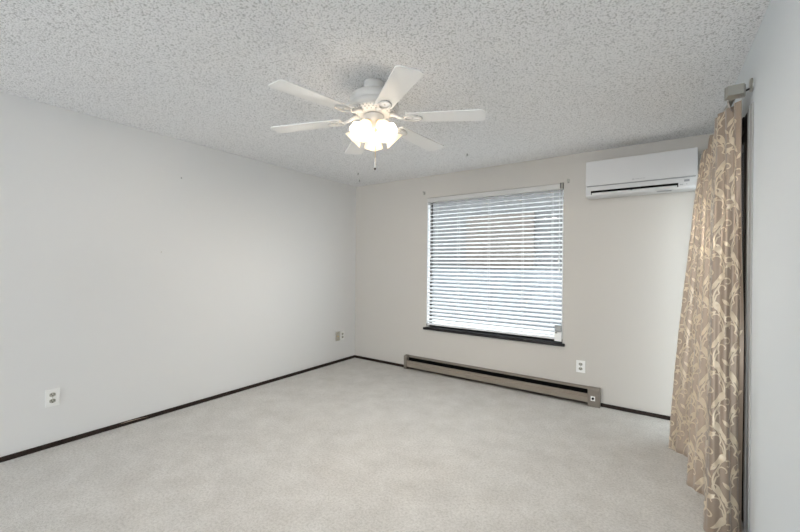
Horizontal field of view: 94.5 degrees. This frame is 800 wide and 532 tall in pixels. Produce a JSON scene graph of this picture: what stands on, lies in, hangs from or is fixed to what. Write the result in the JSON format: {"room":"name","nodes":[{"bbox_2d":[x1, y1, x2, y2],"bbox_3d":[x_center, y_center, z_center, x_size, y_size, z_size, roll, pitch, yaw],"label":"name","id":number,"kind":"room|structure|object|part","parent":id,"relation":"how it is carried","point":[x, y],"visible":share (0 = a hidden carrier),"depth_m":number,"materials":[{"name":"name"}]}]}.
{"room":"empty living room","nodes":[
{"label":"empty living room","id":0,"kind":"room"},
{"bbox_2d":[0,92,355,456],"bbox_3d":[-3.225,0.070,1.703,0.140,2.440,9.140,1,0,35],"label":"wall","id":1,"kind":"structure","parent":0,"point":[131,288],"depth_m":3.12,"materials":[{"name":"white paint"}]},
{"bbox_2d":[45,388,59,407],"bbox_3d":[-2.486,0.942,2.647,0.011,0.122,0.078,1,0,35],"label":"wall outlet","id":2,"kind":"object","parent":1,"relation":"attached to","point":[52,396],"visible":1,"depth_m":2.64,"materials":[{"name":"white plastic"}]},
{"bbox_2d":[0,355,354,462],"bbox_3d":[-3.213,1.274,1.604,0.014,0.034,9.000,1,0,35],"label":"baseboard","id":3,"kind":"structure","parent":1,"relation":"attached to","point":[104,429],"depth_m":3.13,"materials":[{"name":"brown wood"}]},
{"bbox_2d":[336,332,339,340],"bbox_3d":[-0.839,0.953,5.010,0.016,0.120,0.074,1,0,35],"label":"cable plate","id":4,"kind":"object","parent":1,"relation":"attached to","point":[337,333],"visible":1,"depth_m":5.01,"materials":[{"name":"beige plastic"}]},
{"bbox_2d":[340,331,344,339],"bbox_3d":[-0.791,0.954,5.083,0.011,0.118,0.078,1,0,35],"label":"wall outlet","id":5,"kind":"object","parent":1,"relation":"attached to","point":[341,332],"visible":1,"depth_m":5.08,"materials":[{"name":"white plastic"}]},
{"bbox_2d":[0,358,743,531],"bbox_3d":[-1.567,1.368,0.544,4.207,0.120,9.140,1,0,35],"label":"floor","id":6,"kind":"structure","parent":0,"point":[354,444],"depth_m":2.43,"materials":[{"name":"carpet"}]},
{"bbox_2d":[0,0,770,186],"bbox_3d":[-1.544,-1.192,0.540,4.207,0.120,9.140,1,0,35],"label":"ceiling","id":7,"kind":"structure","parent":0,"point":[550,78],"depth_m":2.09,"materials":[{"name":"white paint"}]},
{"bbox_2d":[269,65,485,169],"bbox_3d":[-0.160,-0.855,2.268,1.262,0.534,1.333,1,0,35],"label":"ceiling fan","id":8,"kind":"object","parent":7,"relation":"hanging from","point":[376,102],"visible":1,"depth_m":2.17,"materials":[{"name":"white wood"}]},
{"bbox_3d":[-0.586,-0.890,2.358,0.462,0.034,0.136,1,0,12],"label":"blade","id":9,"kind":"part","parent":8,"relation":"part of","materials":[{"name":"white wood"}]},
{"bbox_3d":[-0.451,-0.888,1.944,0.136,0.034,0.462,1,0,42],"label":"blade","id":10,"kind":"part","parent":8,"relation":"part of","materials":[{"name":"white wood"}]},
{"bbox_3d":[-0.278,-0.804,2.289,0.136,0.141,0.125,1,0,35],"label":"lamp shade","id":11,"kind":"part","parent":8,"relation":"part of","materials":[{"name":"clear glass"}]},
{"bbox_3d":[-0.295,-0.888,2.682,0.136,0.034,0.462,1,0,-18],"label":"blade","id":12,"kind":"part","parent":8,"relation":"part of","materials":[{"name":"white"}]},
{"bbox_3d":[-0.221,-0.803,2.170,0.123,0.141,0.141,1,0,35],"label":"lamp shade","id":13,"kind":"part","parent":8,"relation":"part of","materials":[{"name":"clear glass"}]},
{"bbox_3d":[-0.208,-0.827,2.189,0.060,0.061,0.044,0,0,-39],"label":"bulb","id":14,"kind":"part","parent":8,"relation":"part of","materials":[{"name":"white glass"}]},
{"bbox_3d":[-0.174,-0.803,2.393,0.130,0.141,0.134,1,0,35],"label":"lamp shade","id":15,"kind":"part","parent":8,"relation":"part of","materials":[{"name":"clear glass"}]},
{"bbox_3d":[-0.102,-0.826,2.197,0.060,0.061,0.045,1,0,35],"label":"bulb","id":16,"kind":"part","parent":8,"relation":"part of","materials":[{"name":"white glass"}]},
{"bbox_3d":[-0.090,-0.802,2.175,0.139,0.141,0.126,1,0,35],"label":"lamp shade","id":17,"kind":"part","parent":8,"relation":"part of","materials":[{"name":"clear glass"}]},
{"bbox_3d":[-0.043,-0.802,2.309,0.127,0.141,0.136,1,0,35],"label":"lamp shade","id":18,"kind":"part","parent":8,"relation":"part of","materials":[{"name":"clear glass"}]},
{"bbox_3d":[-0.025,-0.884,1.854,0.136,0.034,0.462,1,0,-18],"label":"blade","id":19,"kind":"part","parent":8,"relation":"part of","materials":[{"name":"white wood"}]},
{"bbox_3d":[0.131,-0.884,2.592,0.136,0.034,0.462,1,0,42],"label":"blade","id":20,"kind":"part","parent":8,"relation":"part of","materials":[{"name":"white wood"}]},
{"bbox_3d":[0.266,-0.882,2.178,0.462,0.034,0.136,1,0,12],"label":"blade","id":21,"kind":"part","parent":8,"relation":"part of","materials":[{"name":"white wood"}]},
{"bbox_2d":[355,133,713,415],"bbox_3d":[1.014,0.106,4.236,3.927,2.440,0.140,1,0,35],"label":"wall","id":22,"kind":"structure","parent":0,"point":[625,258],"depth_m":3.63,"materials":[{"name":"grey paint"}]},
{"bbox_2d":[423,326,564,346],"bbox_3d":[0.989,0.785,4.191,1.645,0.028,0.107,1,0,35],"label":"trim","id":23,"kind":"structure","parent":22,"relation":"attached to","point":[497,336],"depth_m":4.09,"materials":[{"name":"black wood"}]},
{"bbox_2d":[429,190,561,341],"bbox_3d":[1.045,-0.029,4.252,1.587,1.620,0.050,1,0,35],"label":"window","id":24,"kind":"structure","parent":22,"relation":"in","point":[431,224],"depth_m":4.52,"materials":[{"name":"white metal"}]},
{"bbox_2d":[426,182,563,341],"bbox_3d":[0.996,-0.047,4.183,1.584,1.595,0.086,1,0,35],"label":"window blind","id":25,"kind":"object","parent":24,"relation":"attached to","point":[557,335],"visible":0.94,"depth_m":4.12,"materials":[{"name":"white plastic"}]},
{"bbox_3d":[0.447,-0.035,4.582,0.002,1.510,0.055,1,0,35],"label":"ladder cord","id":26,"kind":"part","parent":25,"relation":"part of","materials":[{"name":"white fabric"}]},
{"bbox_3d":[0.694,-0.033,4.410,0.002,1.510,0.055,1,0,35],"label":"ladder cord","id":27,"kind":"part","parent":25,"relation":"part of","materials":[{"name":"white fabric"}]},
{"bbox_3d":[1.006,-0.029,4.194,0.002,1.510,0.055,1,0,35],"label":"ladder cord","id":28,"kind":"part","parent":25,"relation":"part of","materials":[{"name":"white fabric"}]},
{"bbox_3d":[0.998,0.730,4.196,1.565,0.021,0.050,1,0,35],"label":"rail","id":29,"kind":"part","parent":25,"relation":"part of","materials":[{"name":"white plastic"}]},
{"bbox_3d":[1.318,-0.026,3.977,0.002,1.510,0.055,1,0,35],"label":"ladder cord","id":30,"kind":"part","parent":25,"relation":"part of","materials":[{"name":"white fabric"}]},
{"bbox_3d":[1.564,-0.023,3.805,0.002,1.510,0.055,1,0,35],"label":"ladder cord","id":31,"kind":"part","parent":25,"relation":"part of","materials":[{"name":"white fabric"}]},
{"bbox_2d":[404,354,600,407],"bbox_3d":[0.975,1.238,4.124,2.225,0.176,0.080,1,0,35],"label":"baseboard heater","id":32,"kind":"object","parent":22,"relation":"attached to","point":[589,395],"visible":1,"depth_m":3.98,"materials":[{"name":"beige metal"}]},
{"bbox_2d":[355,355,669,419],"bbox_3d":[0.959,1.308,4.176,3.901,0.034,0.013,1,0,35],"label":"baseboard","id":33,"kind":"structure","parent":22,"relation":"attached to","point":[655,415],"depth_m":3.42,"materials":[{"name":"brown wood"}]},
{"bbox_2d":[576,360,584,372],"bbox_3d":[1.766,0.982,3.617,0.082,0.118,0.011,1,0,35],"label":"wall outlet","id":34,"kind":"object","parent":22,"relation":"attached to","point":[580,365],"visible":1,"depth_m":3.61,"materials":[{"name":"white plastic"}]},
{"bbox_2d":[586,147,697,199],"bbox_3d":[2.102,-0.789,3.265,0.808,0.326,0.219,1,0,35],"label":"air conditioner","id":35,"kind":"object","parent":22,"relation":"attached to","point":[675,171],"visible":0.99,"depth_m":3.16,"materials":[{"name":"white plastic"}]},
{"bbox_2d":[724,0,799,531],"bbox_3d":[0.114,0.105,-0.619,0.140,2.440,9.140,1,0,35],"label":"wall","id":36,"kind":"structure","parent":0,"point":[772,61],"depth_m":1.43,"materials":[{"name":"white paint"}]},
{"bbox_2d":[700,78,752,159],"bbox_3d":[2.075,-0.884,2.400,0.105,0.093,1.412,1,0,35],"label":"curtain rod","id":37,"kind":"object","parent":36,"relation":"attached to","point":[733,92],"visible":0.52,"depth_m":1.84,"materials":[{"name":"silver metal"}]},
{"bbox_2d":[668,100,743,531],"bbox_3d":[1.895,0.225,2.337,0.270,2.220,1.244,1,0,33],"label":"curtain","id":38,"kind":"object","parent":37,"relation":"hanging from","point":[706,417],"visible":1,"depth_m":1.93,"materials":[{"name":"beige fabric"}]},
{"bbox_3d":[2.065,-0.870,2.408,0.022,0.021,1.330,1,0,35],"label":"rod","id":39,"kind":"part","parent":37,"relation":"part of","materials":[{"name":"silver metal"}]},
{"bbox_2d":[741,114,746,522],"bbox_3d":[2.189,0.272,2.410,0.110,2.135,1.315,1,0,35],"label":"door","id":40,"kind":"structure","parent":36,"relation":"in","point":[744,119],"depth_m":1.94,"materials":[{"name":"brown metal"}]},
{"bbox_3d":[2.374,0.284,2.641,0.030,2.045,0.615,1,0,35],"label":"panel","id":41,"kind":"part","parent":40,"relation":"part of","materials":[{"name":"brown metal"}]},
{"bbox_3d":[2.026,0.281,2.207,0.030,2.045,0.595,1,0,35],"label":"panel","id":42,"kind":"part","parent":40,"relation":"part of","materials":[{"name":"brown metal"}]},
{"bbox_2d":[743,101,753,531],"bbox_3d":[1.736,0.269,1.847,0.010,2.135,0.123,1,0,35],"label":"trim","id":43,"kind":"structure","parent":36,"relation":"attached to","point":[750,112],"depth_m":1.83,"materials":[{"name":"grey"}]},
{"label":"outside","id":44,"kind":"structure","parent":0,"visible":0},
{"bbox_2d":[432,319,553,335],"bbox_3d":[6.492,1.661,13.824,30.000,0.100,21.850,1,0,35],"label":"ground","id":45,"kind":"structure","parent":44,"point":[432,319],"depth_m":9.48,"materials":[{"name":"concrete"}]},
{"bbox_2d":[432,268,561,331],"bbox_3d":[0.472,0.809,11.285,19.000,1.500,0.100,1,0,35],"label":"fence","id":46,"kind":"object","parent":45,"relation":"on","point":[462,272],"depth_m":9.72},
{"bbox_2d":[433,190,562,269],"bbox_3d":[0.796,-0.264,11.735,19.000,3.650,0.200,1,0,35],"label":"wall","id":47,"kind":"structure","parent":45,"relation":"on","point":[561,193],"depth_m":10.22,"materials":[{"name":"grey"}]},
{"bbox_2d":[466,212,534,268],"bbox_3d":[2.725,-0.668,10.212,1.900,1.500,0.100,1,0,35],"label":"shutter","id":48,"kind":"object","parent":47,"relation":"attached to","point":[529,213],"visible":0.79,"depth_m":10.12,"materials":[{"name":"white plastic"}]}
]}

